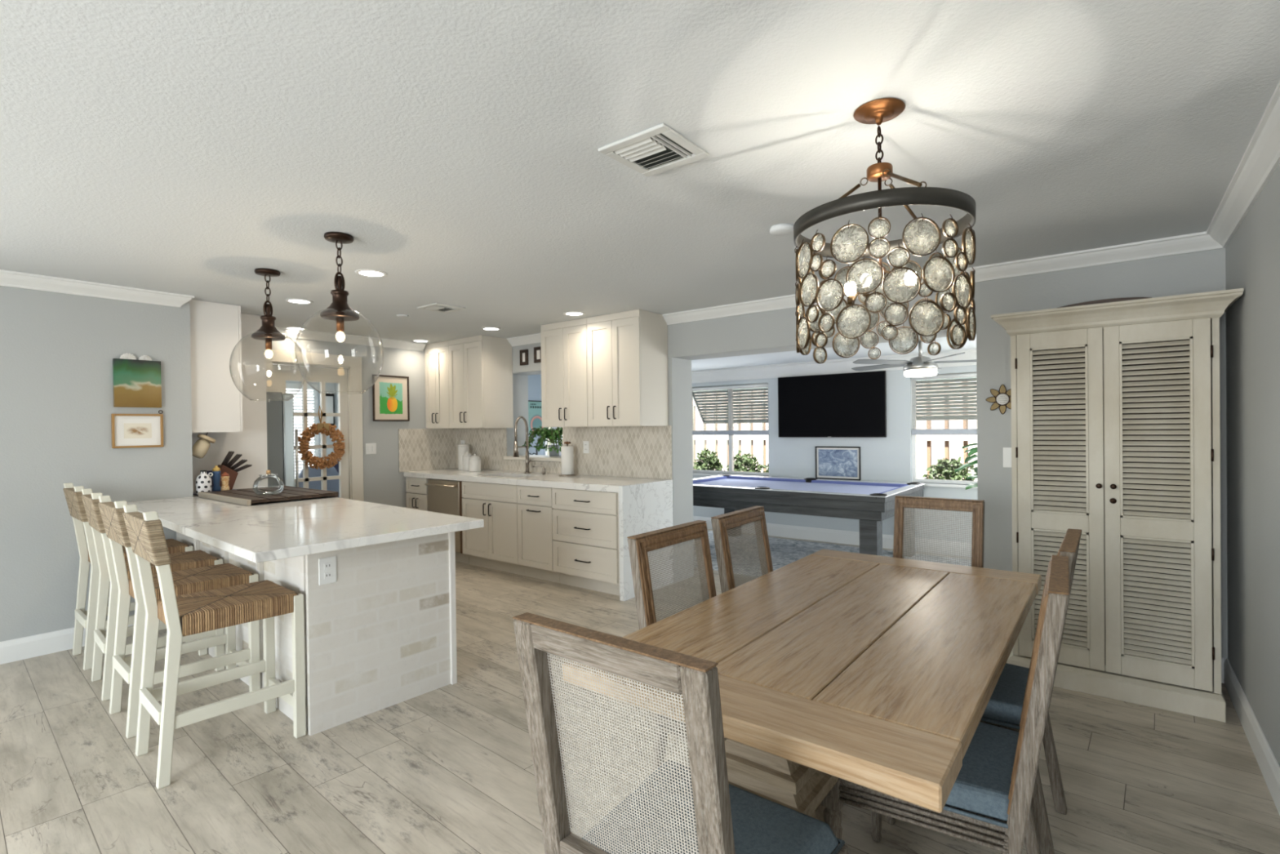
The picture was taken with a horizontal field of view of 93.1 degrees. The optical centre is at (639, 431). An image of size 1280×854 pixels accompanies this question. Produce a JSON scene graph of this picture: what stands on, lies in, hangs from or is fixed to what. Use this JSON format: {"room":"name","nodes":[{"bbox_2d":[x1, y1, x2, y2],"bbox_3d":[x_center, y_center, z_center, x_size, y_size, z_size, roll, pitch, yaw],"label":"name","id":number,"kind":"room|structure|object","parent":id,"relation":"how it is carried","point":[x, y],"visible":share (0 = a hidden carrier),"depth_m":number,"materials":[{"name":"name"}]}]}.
{"room":"dining room","nodes":[
{"label":"dining room","id":0,"kind":"room"},
{"bbox_2d":[0,285,193,641],"bbox_3d":[-5.188,0.242,2.836,1.070,2.364,4.873,0,0,38],"label":"wall","id":1,"kind":"structure","parent":0,"point":[58,350],"depth_m":3.89,"materials":[{"name":"grey paint"}]},
{"bbox_2d":[0,623,133,664],"bbox_3d":[-4.707,1.354,2.561,0.015,0.132,4.743,0,0,38],"label":"baseboard","id":2,"kind":"structure","parent":1,"relation":"attached to","point":[25,647],"depth_m":3.78,"materials":[{"name":"white paint"}]},
{"bbox_2d":[0,269,194,306],"bbox_3d":[-4.706,-0.903,2.528,0.080,0.082,4.750,0,0,38],"label":"trim","id":3,"kind":"structure","parent":1,"relation":"attached to","point":[7,278],"depth_m":3.95,"materials":[{"name":"white paint"}]},
{"bbox_2d":[112,358,161,407],"bbox_3d":[-3.451,-0.326,4.168,0.029,0.325,0.255,0,0,38],"label":"painting","id":4,"kind":"object","parent":1,"relation":"attached to","point":[136,383],"visible":1,"depth_m":4.15},
{"bbox_2d":[111,413,163,448],"bbox_3d":[-3.452,-0.003,4.171,0.021,0.232,0.278,0,0,38],"label":"framed sketch","id":5,"kind":"object","parent":1,"relation":"attached to","point":[127,430],"visible":1,"depth_m":4.17,"materials":[{"name":"white paper"}]},
{"bbox_2d":[124,422,151,438],"bbox_3d":[-3.456,-0.003,4.175,0.010,0.104,0.150,0,1,38],"label":"artwork","id":6,"kind":"object","parent":5,"relation":"attached to","point":[131,430],"depth_m":4.17},
{"bbox_2d":[189,299,242,432],"bbox_3d":[-3.333,-0.481,4.689,0.322,0.981,0.342,0,0,38],"label":"upper cabinet","id":7,"kind":"object","parent":1,"relation":"attached to","point":[215,327],"visible":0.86,"depth_m":4.59,"materials":[{"name":"white paint"}]},
{"bbox_2d":[192,432,215,457],"bbox_3d":[-3.288,0.106,4.561,0.120,0.195,0.163,0,0,38],"label":"jar","id":8,"kind":"object","parent":7,"relation":"hanging from","point":[200,448],"visible":0.91,"depth_m":4.53,"materials":[{"name":"beige ceramic"}]},
{"bbox_2d":[285,380,337,486],"bbox_3d":[-4.810,0.210,6.810,3.230,2.364,4.400,0,0,38],"label":"wall","id":9,"kind":"structure","parent":0,"point":[331,388],"depth_m":9.31,"materials":[{"name":"grey paint"}]},
{"bbox_2d":[285,382,318,484],"bbox_3d":[-5.152,0.042,8.801,0.040,1.480,0.920,0,0,38],"label":"window","id":10,"kind":"structure","parent":9,"relation":"in","point":[287,384],"depth_m":8.99,"materials":[{"name":"white glass"}]},
{"bbox_2d":[285,386,317,477],"bbox_3d":[-5.117,0.021,8.774,0.030,1.323,0.860,0,0,38],"label":"window blind","id":11,"kind":"object","parent":10,"relation":"attached to","point":[286,387],"visible":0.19,"depth_m":8.92,"materials":[{"name":"white paint"}]},
{"bbox_2d":[325,393,334,425],"bbox_3d":[-4.774,-0.326,9.293,0.032,0.500,0.170,0,0,38],"label":"window pane","id":12,"kind":"object","parent":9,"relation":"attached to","point":[330,402],"visible":0.54,"depth_m":9.30,"materials":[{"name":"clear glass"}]},
{"bbox_2d":[271,337,544,507],"bbox_3d":[-2.371,0.178,7.234,0.150,2.364,5.527,0,0,38],"label":"wall","id":13,"kind":"structure","parent":0,"point":[384,483],"depth_m":6.60,"materials":[{"name":"grey paint"}]},
{"bbox_2d":[265,349,364,501],"bbox_3d":[-3.267,0.304,6.043,0.146,2.150,0.970,0,0,38],"label":"door","id":14,"kind":"structure","parent":13,"relation":"in","point":[345,371],"depth_m":6.19,"materials":[{"name":"beige paint"}]},
{"bbox_2d":[297,405,345,469],"bbox_3d":[-3.165,0.061,6.025,0.087,0.637,0.460,0,0,38],"label":"wreath","id":15,"kind":"object","parent":14,"relation":"hanging from","point":[327,428],"visible":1,"depth_m":6.01,"materials":[{"name":"brown"}]},
{"bbox_2d":[275,326,426,351],"bbox_3d":[-3.006,-0.949,6.245,0.080,0.082,1.760,0,0,38],"label":"trim","id":16,"kind":"structure","parent":13,"relation":"attached to","point":[291,333],"depth_m":6.28,"materials":[{"name":"white paint"}]},
{"bbox_2d":[372,374,409,421],"bbox_3d":[-2.725,-0.360,6.646,0.021,0.500,0.420,0,0,38],"label":"picture","id":17,"kind":"object","parent":13,"relation":"attached to","point":[390,393],"visible":1,"depth_m":6.64,"materials":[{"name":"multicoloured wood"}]},
{"bbox_2d":[528,400,546,434],"bbox_3d":[-1.417,-0.189,8.366,0.021,0.460,0.400,0,0,38],"label":"poster","id":18,"kind":"object","parent":13,"relation":"attached to","point":[535,408],"visible":0.52,"depth_m":8.33,"materials":[{"name":"blue paper"}]},
{"bbox_2d":[0,0,1279,343],"bbox_3d":[-3.159,-1.027,3.272,10.203,0.120,8.090,0,0,38],"label":"ceiling","id":19,"kind":"structure","parent":0,"point":[184,147],"depth_m":2.04,"materials":[{"name":"white paint"}]},
{"bbox_2d":[229,267,306,401],"bbox_3d":[-2.274,-0.584,3.713,0.404,0.792,0.404,0,0,38],"label":"globe pendant","id":20,"kind":"object","parent":19,"relation":"hanging from","point":[268,332],"visible":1,"depth_m":3.69,"materials":[{"name":"clear glass"}]},
{"bbox_2d":[264,338,272,358],"bbox_3d":[-2.273,-0.507,3.713,0.042,0.120,0.042,0,1,38],"label":"bulb","id":21,"kind":"object","parent":20,"relation":"attached to","point":[268,353],"depth_m":3.70,"materials":[{"name":"beige glass"}]},
{"bbox_2d":[294,231,384,393],"bbox_3d":[-1.514,-0.588,3.061,0.404,0.792,0.404,0,0,38],"label":"globe pendant","id":22,"kind":"object","parent":19,"relation":"hanging from","point":[339,310],"visible":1,"depth_m":3.04,"materials":[{"name":"clear glass"}]},
{"bbox_2d":[335,317,345,342],"bbox_3d":[-1.513,-0.511,3.062,0.042,0.120,0.042,0,1,38],"label":"bulb","id":23,"kind":"object","parent":22,"relation":"attached to","point":[340,336],"depth_m":3.05,"materials":[{"name":"beige glass"}]},
{"bbox_2d":[355,269,387,277],"bbox_3d":[-1.679,-0.985,3.790,0.188,0.006,0.188,0,0,38],"label":"recessed light","id":24,"kind":"object","parent":19,"relation":"in","point":[367,273],"visible":1,"depth_m":3.78,"materials":[{"name":"white paint"}]},
{"bbox_2d":[417,302,465,313],"bbox_3d":[-1.598,-0.990,4.884,0.270,0.014,0.270,0,0,38],"label":"ceiling vent","id":25,"kind":"object","parent":19,"relation":"in","point":[437,307],"visible":1,"depth_m":4.86,"materials":[{"name":"grey metal"}]},
{"bbox_2d":[598,123,709,176],"bbox_3d":[0.051,-0.991,2.157,0.285,0.014,0.285,0,0,38],"label":"ceiling vent","id":26,"kind":"object","parent":19,"relation":"in","point":[658,148],"visible":1,"depth_m":2.14,"materials":[{"name":"grey metal"}]},
{"bbox_2d":[769,223,793,235],"bbox_3d":[0.707,-0.996,3.010,0.124,0.029,0.124,0,0,38],"label":"smoke detector","id":27,"kind":"object","parent":19,"relation":"attached to","point":[780,229],"visible":0.9,"depth_m":2.97,"materials":[{"name":"white paint"}]},
{"bbox_2d":[793,97,976,364],"bbox_3d":[0.753,-0.620,1.901,0.526,0.767,0.526,-1,1,-44],"label":"chandelier","id":28,"kind":"object","parent":19,"relation":"hanging from","point":[878,111],"visible":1,"depth_m":1.71,"materials":[{"name":"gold metal"}]},
{"bbox_2d":[0,528,1279,853],"bbox_3d":[-1.837,1.438,3.808,11.600,0.120,10.900,0,0,38],"label":"floor","id":29,"kind":"structure","parent":0,"point":[448,769],"depth_m":2.45,"materials":[{"name":"brown wood"}]},
{"bbox_2d":[62,482,194,670],"bbox_3d":[-3.245,0.856,3.862,0.416,1.075,0.565,0,1,40],"label":"counter stool","id":30,"kind":"object","parent":29,"relation":"on","point":[86,619],"visible":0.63,"depth_m":3.70,"materials":[{"name":"beige paint"}]},
{"bbox_2d":[81,488,224,701],"bbox_3d":[-2.760,0.853,3.450,0.416,1.075,0.565,0,1,42],"label":"counter stool","id":31,"kind":"object","parent":29,"relation":"on","point":[104,641],"visible":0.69,"depth_m":3.38,"materials":[{"name":"beige paint"}]},
{"bbox_2d":[97,495,260,738],"bbox_3d":[-2.314,0.851,3.063,0.416,1.075,0.565,0,1,40],"label":"counter stool","id":32,"kind":"object","parent":29,"relation":"on","point":[191,580],"visible":0.73,"depth_m":3.00,"materials":[{"name":"beige paint"}]},
{"bbox_2d":[122,504,306,788],"bbox_3d":[-1.860,0.848,2.670,0.416,1.075,0.565,0,1,41],"label":"counter stool","id":33,"kind":"object","parent":29,"relation":"on","point":[188,614],"visible":1,"depth_m":2.60,"materials":[{"name":"beige paint"}]},
{"bbox_2d":[191,313,267,496],"bbox_3d":[-3.374,0.207,4.917,0.024,2.361,0.634,0,0,38],"label":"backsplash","id":34,"kind":"structure","parent":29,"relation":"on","point":[251,442],"depth_m":5.05,"materials":[{"name":"white paint"}]},
{"bbox_2d":[266,391,298,487],"bbox_3d":[-3.494,0.517,5.204,0.540,1.700,0.902,0,0,38],"label":"refrigerator","id":35,"kind":"object","parent":29,"relation":"on","point":[280,415],"visible":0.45,"depth_m":5.28,"materials":[{"name":"grey metal"}]},
{"bbox_2d":[176,531,457,735],"bbox_3d":[-2.162,0.945,3.805,2.418,0.872,0.744,0,1,41],"label":"base cabinet","id":36,"kind":"object","parent":29,"relation":"on","point":[380,636],"visible":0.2,"depth_m":3.01,"materials":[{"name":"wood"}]},
{"bbox_2d":[127,486,484,563],"bbox_3d":[-2.316,0.490,3.739,3.085,0.040,1.045,0,1,41],"label":"countertop","id":37,"kind":"structure","parent":36,"relation":"on","point":[264,531],"depth_m":3.08,"materials":[{"name":"stone"}]},
{"bbox_2d":[198,485,338,505],"bbox_3d":[-2.650,0.450,4.316,0.920,0.035,0.602,0,1,40],"label":"board","id":38,"kind":"object","parent":37,"relation":"on","point":[247,496],"visible":0.9,"depth_m":4.18,"materials":[{"name":"brown wood"}]},
{"bbox_2d":[253,470,284,494],"bbox_3d":[-2.541,0.350,4.150,0.184,0.165,0.184,0,0,38],"label":"glass jar","id":39,"kind":"object","parent":38,"relation":"on","point":[274,476],"visible":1,"depth_m":4.18,"materials":[{"name":"clear glass"}]},
{"bbox_3d":[-3.255,0.468,4.665,0.370,0.010,0.370,0,0,38],"label":"round tray","id":40,"kind":"object","parent":37,"relation":"on","visible":0},
{"bbox_2d":[195,470,213,494],"bbox_3d":[-3.241,0.378,4.505,0.097,0.174,0.097,-1,0,-7],"label":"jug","id":41,"kind":"object","parent":40,"relation":"on","point":[203,481],"visible":0.91,"depth_m":4.47,"materials":[{"name":"ceramic"}]},
{"bbox_2d":[212,465,221,491],"bbox_3d":[-3.232,0.363,4.630,0.056,0.202,0.056,0,0,38],"label":"pepper mill","id":42,"kind":"object","parent":40,"relation":"on","point":[216,470],"visible":0.93,"depth_m":4.61,"materials":[{"name":"blue ceramic"}]},
{"bbox_2d":[217,450,252,489],"bbox_3d":[-3.264,0.310,4.850,0.110,0.305,0.264,0,0,38],"label":"knife block","id":43,"kind":"object","parent":40,"relation":"on","point":[225,466],"visible":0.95,"depth_m":4.82,"materials":[{"name":"brown wood"}]},
{"bbox_2d":[318,555,336,585],"bbox_3d":[-1.445,0.645,2.807,0.008,0.122,0.078,0,1,41],"label":"outlet plate","id":44,"kind":"object","parent":36,"relation":"attached to","point":[326,566],"visible":1,"depth_m":2.80,"materials":[{"name":"white paint"}]},
{"bbox_2d":[298,466,339,497],"bbox_3d":[-3.519,0.877,6.853,0.525,1.001,0.500,0,0,38],"label":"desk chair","id":45,"kind":"object","parent":29,"relation":"on","point":[333,485],"visible":0.09,"depth_m":6.97,"materials":[{"name":"blue fabric"}]},
{"bbox_2d":[405,476,428,511],"bbox_3d":[-2.257,0.932,6.907,0.415,0.858,0.706,0,0,38],"label":"base cabinet","id":46,"kind":"object","parent":29,"relation":"on","point":[416,495],"visible":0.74,"depth_m":6.64,"materials":[{"name":"beige paint"}]},
{"bbox_2d":[424,478,469,564],"bbox_3d":[-1.859,0.931,6.577,0.610,0.856,0.721,0,0,38],"label":"dishwasher","id":47,"kind":"object","parent":29,"relation":"on","point":[444,496],"visible":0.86,"depth_m":6.28,"materials":[{"name":"silver metal"}]},
{"bbox_2d":[462,480,524,575],"bbox_3d":[-1.273,0.926,6.138,0.843,0.858,0.705,0,0,38],"label":"base cabinet","id":48,"kind":"object","parent":29,"relation":"on","point":[494,545],"visible":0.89,"depth_m":5.86,"materials":[{"name":"beige paint"}]},
{"bbox_2d":[403,467,673,600],"bbox_3d":[-1.169,0.897,6.065,3.173,0.914,0.693,0,0,38],"label":"countertop","id":49,"kind":"structure","parent":29,"relation":"on","point":[645,504],"depth_m":5.19,"materials":[{"name":"stone"}]},
{"bbox_2d":[457,444,469,470],"bbox_3d":[-2.038,0.297,7.019,0.132,0.293,0.132,0,0,38],"label":"canister","id":50,"kind":"object","parent":49,"relation":"on","point":[462,448],"visible":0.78,"depth_m":6.96,"materials":[{"name":"white ceramic"}]},
{"bbox_2d":[468,453,480,471],"bbox_3d":[-1.818,0.345,6.682,0.132,0.197,0.132,0,0,38],"label":"canister","id":51,"kind":"object","parent":49,"relation":"on","point":[474,461],"visible":1,"depth_m":6.63,"materials":[{"name":"white ceramic"}]},
{"bbox_2d":[513,415,531,473],"bbox_3d":[-1.202,0.140,6.270,0.128,0.599,0.214,0,0,38],"label":"kitchen faucet","id":52,"kind":"object","parent":49,"relation":"on","point":[516,454],"visible":1,"depth_m":6.30,"materials":[{"name":"silver metal"}]},
{"bbox_2d":[559,441,576,475],"bbox_3d":[-0.710,0.268,5.941,0.170,0.335,0.170,0,0,38],"label":"paper towel holder","id":53,"kind":"object","parent":49,"relation":"on","point":[566,451],"visible":1,"depth_m":5.89,"materials":[{"name":"white paper"}]},
{"bbox_2d":[516,484,559,582],"bbox_3d":[-0.758,0.922,5.735,0.462,0.858,0.706,0,0,38],"label":"base cabinet","id":54,"kind":"object","parent":29,"relation":"on","point":[535,508],"visible":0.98,"depth_m":5.49,"materials":[{"name":"beige paint"}]},
{"bbox_2d":[551,488,619,595],"bbox_3d":[-0.266,0.919,5.350,0.782,0.858,0.706,0,0,38],"label":"base cabinet","id":55,"kind":"object","parent":29,"relation":"on","point":[586,543],"visible":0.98,"depth_m":5.10,"materials":[{"name":"beige paint"}]},
{"bbox_2d":[626,520,716,776],"bbox_3d":[0.319,0.862,2.100,0.555,1.004,0.508,0,0,38],"label":"dining chair","id":56,"kind":"object","parent":29,"relation":"on","point":[640,545],"visible":0.16,"depth_m":2.18,"materials":[{"name":"wood"}]},
{"bbox_2d":[512,612,848,853],"bbox_3d":[0.099,0.870,1.299,0.508,1.004,0.555,0,0,38],"label":"dining chair","id":57,"kind":"object","parent":29,"relation":"on","point":[678,808],"visible":1,"depth_m":1.16,"materials":[{"name":"brown wood"}]},
{"bbox_2d":[581,760,838,853],"bbox_3d":[0.129,0.904,1.337,0.477,0.055,0.432,0,1,38],"label":"seat cushion","id":58,"kind":"object","parent":57,"relation":"on","point":[760,824],"depth_m":1.34,"materials":[{"name":"blue fabric"}]},
{"bbox_2d":[711,505,773,593],"bbox_3d":[0.650,0.855,2.532,0.555,1.004,0.483,0,0,36],"label":"dining chair","id":59,"kind":"object","parent":29,"relation":"on","point":[721,523],"visible":0.2,"depth_m":2.61,"materials":[{"name":"wicker"}]},
{"bbox_2d":[562,548,1041,822],"bbox_3d":[0.721,0.979,2.045,0.920,0.760,1.825,0,0,38],"label":"dining table","id":60,"kind":"object","parent":29,"relation":"on","point":[880,673],"visible":0.8,"depth_m":1.57,"materials":[{"name":"brown wood"}]},
{"bbox_2d":[693,530,970,577],"bbox_3d":[1.158,1.317,6.625,4.450,0.010,1.830,0,0,38],"label":"area rug","id":61,"kind":"object","parent":29,"relation":"on","point":[784,552],"visible":0.07,"depth_m":6.60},
{"bbox_2d":[693,474,924,556],"bbox_3d":[1.602,0.929,6.538,2.420,0.756,1.390,0,0,38],"label":"pool table","id":62,"kind":"object","parent":61,"relation":"on","point":[872,503],"visible":0.72,"depth_m":5.98,"materials":[{"name":"black wood"}]},
{"bbox_2d":[893,495,984,568],"bbox_3d":[1.359,0.844,2.876,0.457,1.004,0.555,0,0,38],"label":"dining chair","id":63,"kind":"object","parent":29,"relation":"on","point":[976,507],"visible":0.21,"depth_m":3.04,"materials":[{"name":"wicker"}]},
{"bbox_2d":[820,555,1069,853],"bbox_3d":[0.854,0.858,1.684,0.555,1.004,0.508,0,0,35],"label":"dining chair","id":64,"kind":"object","parent":29,"relation":"on","point":[988,803],"visible":0.62,"depth_m":1.46,"materials":[{"name":"wood"}]},
{"bbox_2d":[945,721,1019,821],"bbox_3d":[0.816,0.893,1.711,0.432,0.055,0.477,0,0,35],"label":"seat cushion","id":65,"kind":"object","parent":64,"relation":"on","point":[980,792],"depth_m":1.51,"materials":[{"name":"blue fabric"}]},
{"bbox_2d":[955,443,977,489],"bbox_3d":[3.312,0.700,5.344,0.902,1.212,0.631,0,0,38],"label":"plant","id":66,"kind":"object","parent":29,"relation":"on","point":[972,451],"visible":0.17,"depth_m":5.46,"materials":[{"name":"green plant"}]},
{"bbox_2d":[885,528,1081,853],"bbox_3d":[1.198,0.851,2.123,0.555,1.004,0.508,0,0,38],"label":"dining chair","id":67,"kind":"object","parent":29,"relation":"on","point":[1003,709],"visible":0.18,"depth_m":1.95,"materials":[{"name":"wood"}]},
{"bbox_2d":[982,662,1029,725],"bbox_3d":[1.161,0.886,2.153,0.432,0.055,0.477,0,1,38],"label":"seat cushion","id":68,"kind":"object","parent":67,"relation":"on","point":[1004,706],"depth_m":1.95,"materials":[{"name":"blue fabric"}]},
{"bbox_2d":[991,288,1243,722],"bbox_3d":[2.488,0.347,3.236,0.980,1.966,0.603,0,0,38],"label":"armoire","id":69,"kind":"object","parent":29,"relation":"on","point":[1116,438],"visible":0.97,"depth_m":3.00,"materials":[{"name":"beige paint"}]},
{"bbox_2d":[1055,297,1151,308],"bbox_3d":[2.371,-0.656,3.143,0.487,0.042,0.030,0,0,38],"label":"board","id":70,"kind":"object","parent":69,"relation":"on","point":[1114,300],"visible":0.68,"depth_m":3.11,"materials":[{"name":"beige wood"}]},
{"bbox_2d":[539,333,976,374],"bbox_3d":[1.905,-0.863,6.056,8.350,0.100,2.490,0,0,38],"label":"ceiling","id":71,"kind":"structure","parent":0,"point":[788,357],"depth_m":6.53,"materials":[{"name":"white paint"}]},
{"bbox_2d":[851,338,976,377],"bbox_3d":[2.436,-0.642,5.255,1.277,0.343,1.225,0,0,38],"label":"ceiling fan","id":72,"kind":"object","parent":71,"relation":"hanging from","point":[921,366],"visible":0.94,"depth_m":5.13,"materials":[{"name":"silver metal"}]},
{"bbox_2d":[691,364,977,542],"bbox_3d":[2.611,0.238,6.950,8.350,2.130,0.160,0,0,38],"label":"wall","id":73,"kind":"structure","parent":0,"point":[888,459],"depth_m":6.84,"materials":[{"name":"grey paint"}]},
{"bbox_2d":[777,370,886,437],"bbox_3d":[2.222,-0.297,7.106,1.280,0.737,0.057,0,0,38],"label":"television","id":74,"kind":"object","parent":73,"relation":"attached to","point":[842,405],"visible":1,"depth_m":7.05,"materials":[{"name":"black plastic"}]},
{"bbox_2d":[693,515,972,556],"bbox_3d":[2.557,1.228,6.897,8.080,0.152,0.015,0,0,38],"label":"baseboard","id":75,"kind":"structure","parent":73,"relation":"attached to","point":[841,536],"depth_m":7.18,"materials":[{"name":"white paint"}]},
{"bbox_2d":[691,348,976,382],"bbox_3d":[2.499,-0.747,6.839,8.080,0.156,0.128,0,0,38],"label":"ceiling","id":76,"kind":"structure","parent":73,"relation":"attached to","point":[845,365],"depth_m":7.20,"materials":[{"name":"white paint"}]},
{"bbox_2d":[691,381,977,480],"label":"window","id":77,"kind":"structure","parent":73,"relation":"in","point":[731,437],"depth_m":8.03,"materials":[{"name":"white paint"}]},
{"bbox_2d":[692,386,768,423],"bbox_3d":[1.375,-0.427,8.322,1.476,0.630,0.465,0,0,38],"label":"shutter","id":78,"kind":"object","parent":77,"relation":"attached to","point":[762,390],"visible":0.46,"depth_m":8.45,"materials":[{"name":"grey paint"}]},
{"bbox_2d":[691,383,768,435],"bbox_3d":[1.144,-0.274,8.025,1.224,0.650,0.044,0,0,38],"label":"roller shade","id":79,"kind":"object","parent":77,"relation":"attached to","point":[757,385],"visible":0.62,"depth_m":7.97,"materials":[{"name":"white fabric"}]},
{"bbox_2d":[815,446,861,480],"bbox_3d":[2.304,0.371,7.076,0.530,0.385,0.021,0,0,38],"label":"picture","id":80,"kind":"object","parent":73,"relation":"attached to","point":[842,463],"visible":1,"depth_m":7.07,"materials":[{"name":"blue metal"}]},
{"bbox_2d":[818,448,857,476],"bbox_3d":[2.308,0.371,7.080,0.458,0.313,0.010,0,1,38],"label":"artwork","id":81,"kind":"object","parent":80,"relation":"attached to","point":[832,462],"depth_m":7.07},
{"bbox_2d":[911,372,977,488],"bbox_3d":[3.444,-0.013,6.244,1.285,1.188,0.140,0,0,38],"label":"window","id":82,"kind":"structure","parent":73,"relation":"in","point":[937,482],"depth_m":6.62,"materials":[{"name":"white paint"}]},
{"bbox_2d":[911,373,977,435],"bbox_3d":[3.435,-0.281,6.234,1.209,0.635,0.044,0,0,38],"label":"roller shade","id":83,"kind":"object","parent":82,"relation":"attached to","point":[953,431],"visible":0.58,"depth_m":6.39,"materials":[{"name":"white fabric"}]},
{"bbox_2d":[915,377,977,420],"bbox_3d":[3.666,-0.434,6.531,1.461,0.616,0.464,0,0,38],"label":"shutter","id":84,"kind":"object","parent":82,"relation":"attached to","point":[951,414],"visible":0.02,"depth_m":6.79,"materials":[{"name":"grey paint"}]},
{"bbox_2d":[506,248,1227,662],"bbox_3d":[0.534,0.157,5.364,6.973,2.364,0.315,0,0,38],"label":"wall","id":85,"kind":"structure","parent":0,"point":[1204,271],"depth_m":3.85,"materials":[{"name":"grey paint"}]},
{"bbox_2d":[424,340,450,428],"bbox_3d":[-2.175,-0.516,6.985,0.455,0.972,0.445,0,0,38],"label":"upper cabinet","id":86,"kind":"object","parent":85,"relation":"attached to","point":[436,354],"visible":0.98,"depth_m":6.83,"materials":[{"name":"beige paint"}]},
{"bbox_2d":[448,334,513,428],"bbox_3d":[-1.764,-0.519,6.664,0.583,0.972,0.445,0,0,38],"label":"upper cabinet","id":87,"kind":"object","parent":85,"relation":"attached to","point":[481,366],"visible":0.99,"depth_m":6.50,"materials":[{"name":"beige paint"}]},
{"bbox_2d":[506,333,540,346],"bbox_3d":[-1.071,-0.972,6.350,0.896,0.082,0.080,0,0,38],"label":"trim","id":88,"kind":"structure","parent":85,"relation":"attached to","point":[534,338],"depth_m":6.46,"materials":[{"name":"white paint"}]},
{"bbox_2d":[503,454,561,461],"bbox_3d":[-1.030,0.291,6.586,0.910,0.036,0.400,0,0,38],"label":"window sill","id":89,"kind":"structure","parent":85,"relation":"attached to","point":[534,457],"depth_m":6.47,"materials":[{"name":"beige paint"}]},
{"bbox_2d":[398,425,671,479],"bbox_3d":[-1.196,0.201,6.040,3.167,0.477,0.748,0,0,38],"label":"backsplash","id":90,"kind":"structure","parent":85,"relation":"attached to","point":[629,451],"depth_m":6.08,"materials":[{"name":"tile"}]},
{"bbox_2d":[522,426,562,456],"bbox_3d":[-0.961,0.097,6.575,0.803,0.349,0.368,0,0,38],"label":"trailing plant","id":91,"kind":"object","parent":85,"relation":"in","point":[552,434],"visible":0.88,"depth_m":6.55,"materials":[{"name":"green plant"}]},
{"bbox_2d":[540,317,604,426],"bbox_3d":[-0.591,-0.527,5.747,0.595,0.972,0.445,0,0,38],"label":"upper cabinet","id":92,"kind":"object","parent":85,"relation":"attached to","point":[564,383],"visible":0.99,"depth_m":5.59,"materials":[{"name":"beige paint"}]},
{"bbox_2d":[586,309,668,426],"bbox_3d":[-0.122,-0.530,5.380,0.593,0.972,0.445,0,0,38],"label":"upper cabinet","id":93,"kind":"object","parent":85,"relation":"attached to","point":[628,377],"visible":1,"depth_m":5.21,"materials":[{"name":"beige paint"}]},
{"bbox_2d":[662,231,1223,324],"bbox_3d":[1.627,-0.990,4.240,3.575,0.082,0.080,0,0,38],"label":"trim","id":94,"kind":"structure","parent":85,"relation":"attached to","point":[1197,242],"depth_m":3.62,"materials":[{"name":"white paint"}]},
{"bbox_2d":[985,384,1011,413],"bbox_3d":[2.264,-0.199,3.788,0.188,0.188,0.012,0,0,38],"label":"mirror","id":95,"kind":"object","parent":85,"relation":"attached to","point":[1003,400],"visible":0.84,"depth_m":3.79,"materials":[{"name":"gold metal"}]},
{"bbox_2d":[1003,447,1011,467],"bbox_3d":[2.312,0.164,3.768,0.100,0.125,0.010,0,0,38],"label":"light switch","id":96,"kind":"object","parent":85,"relation":"attached to","point":[1006,451],"visible":0.42,"depth_m":3.78,"materials":[{"name":"white paint"}]},
{"bbox_2d":[1225,163,1279,766],"bbox_3d":[0.825,0.189,0.188,0.140,2.364,8.108,0,0,38],"label":"wall","id":97,"kind":"structure","parent":0,"point":[1252,255],"depth_m":2.52,"materials":[{"name":"grey paint"}]},
{"bbox_2d":[1206,80,1279,248],"bbox_3d":[0.668,-0.951,0.176,0.080,0.082,7.665,0,0,38],"label":"trim","id":98,"kind":"structure","parent":97,"relation":"attached to","point":[1260,159],"depth_m":2.33,"materials":[{"name":"white paint"}]},
{"bbox_2d":[1223,657,1279,815],"bbox_3d":[0.721,1.306,0.172,0.015,0.132,7.665,0,0,38],"label":"baseboard","id":99,"kind":"structure","parent":97,"relation":"attached to","point":[1267,762],"depth_m":2.50,"materials":[{"name":"white paint"}]},
{"label":"outside","id":100,"kind":"structure","parent":0,"visible":0},
{"bbox_3d":[3.819,1.349,10.556,25.000,0.130,6.700,0,0,38],"label":"ground","id":101,"kind":"structure","parent":100,"visible":0},
{"bbox_2d":[693,447,725,471],"bbox_3d":[1.099,0.809,9.747,0.635,1.106,0.597,-1,0,-4],"label":"shrub","id":102,"kind":"object","parent":101,"relation":"on","point":[714,463],"visible":0.25,"depth_m":9.67,"materials":[{"name":"green plant"}]},
{"bbox_2d":[725,449,763,472],"bbox_3d":[1.601,0.841,9.355,0.659,1.107,0.682,0,0,38],"label":"shrub","id":103,"kind":"object","parent":101,"relation":"on","point":[743,462],"visible":0.27,"depth_m":9.27,"materials":[{"name":"green plant"}]},
{"bbox_2d":[921,456,975,480],"bbox_3d":[3.874,0.827,7.581,0.720,1.052,0.681,0,0,38],"label":"shrub","id":104,"kind":"object","parent":101,"relation":"on","point":[943,468],"visible":0.22,"depth_m":7.51,"materials":[{"name":"green plant"}]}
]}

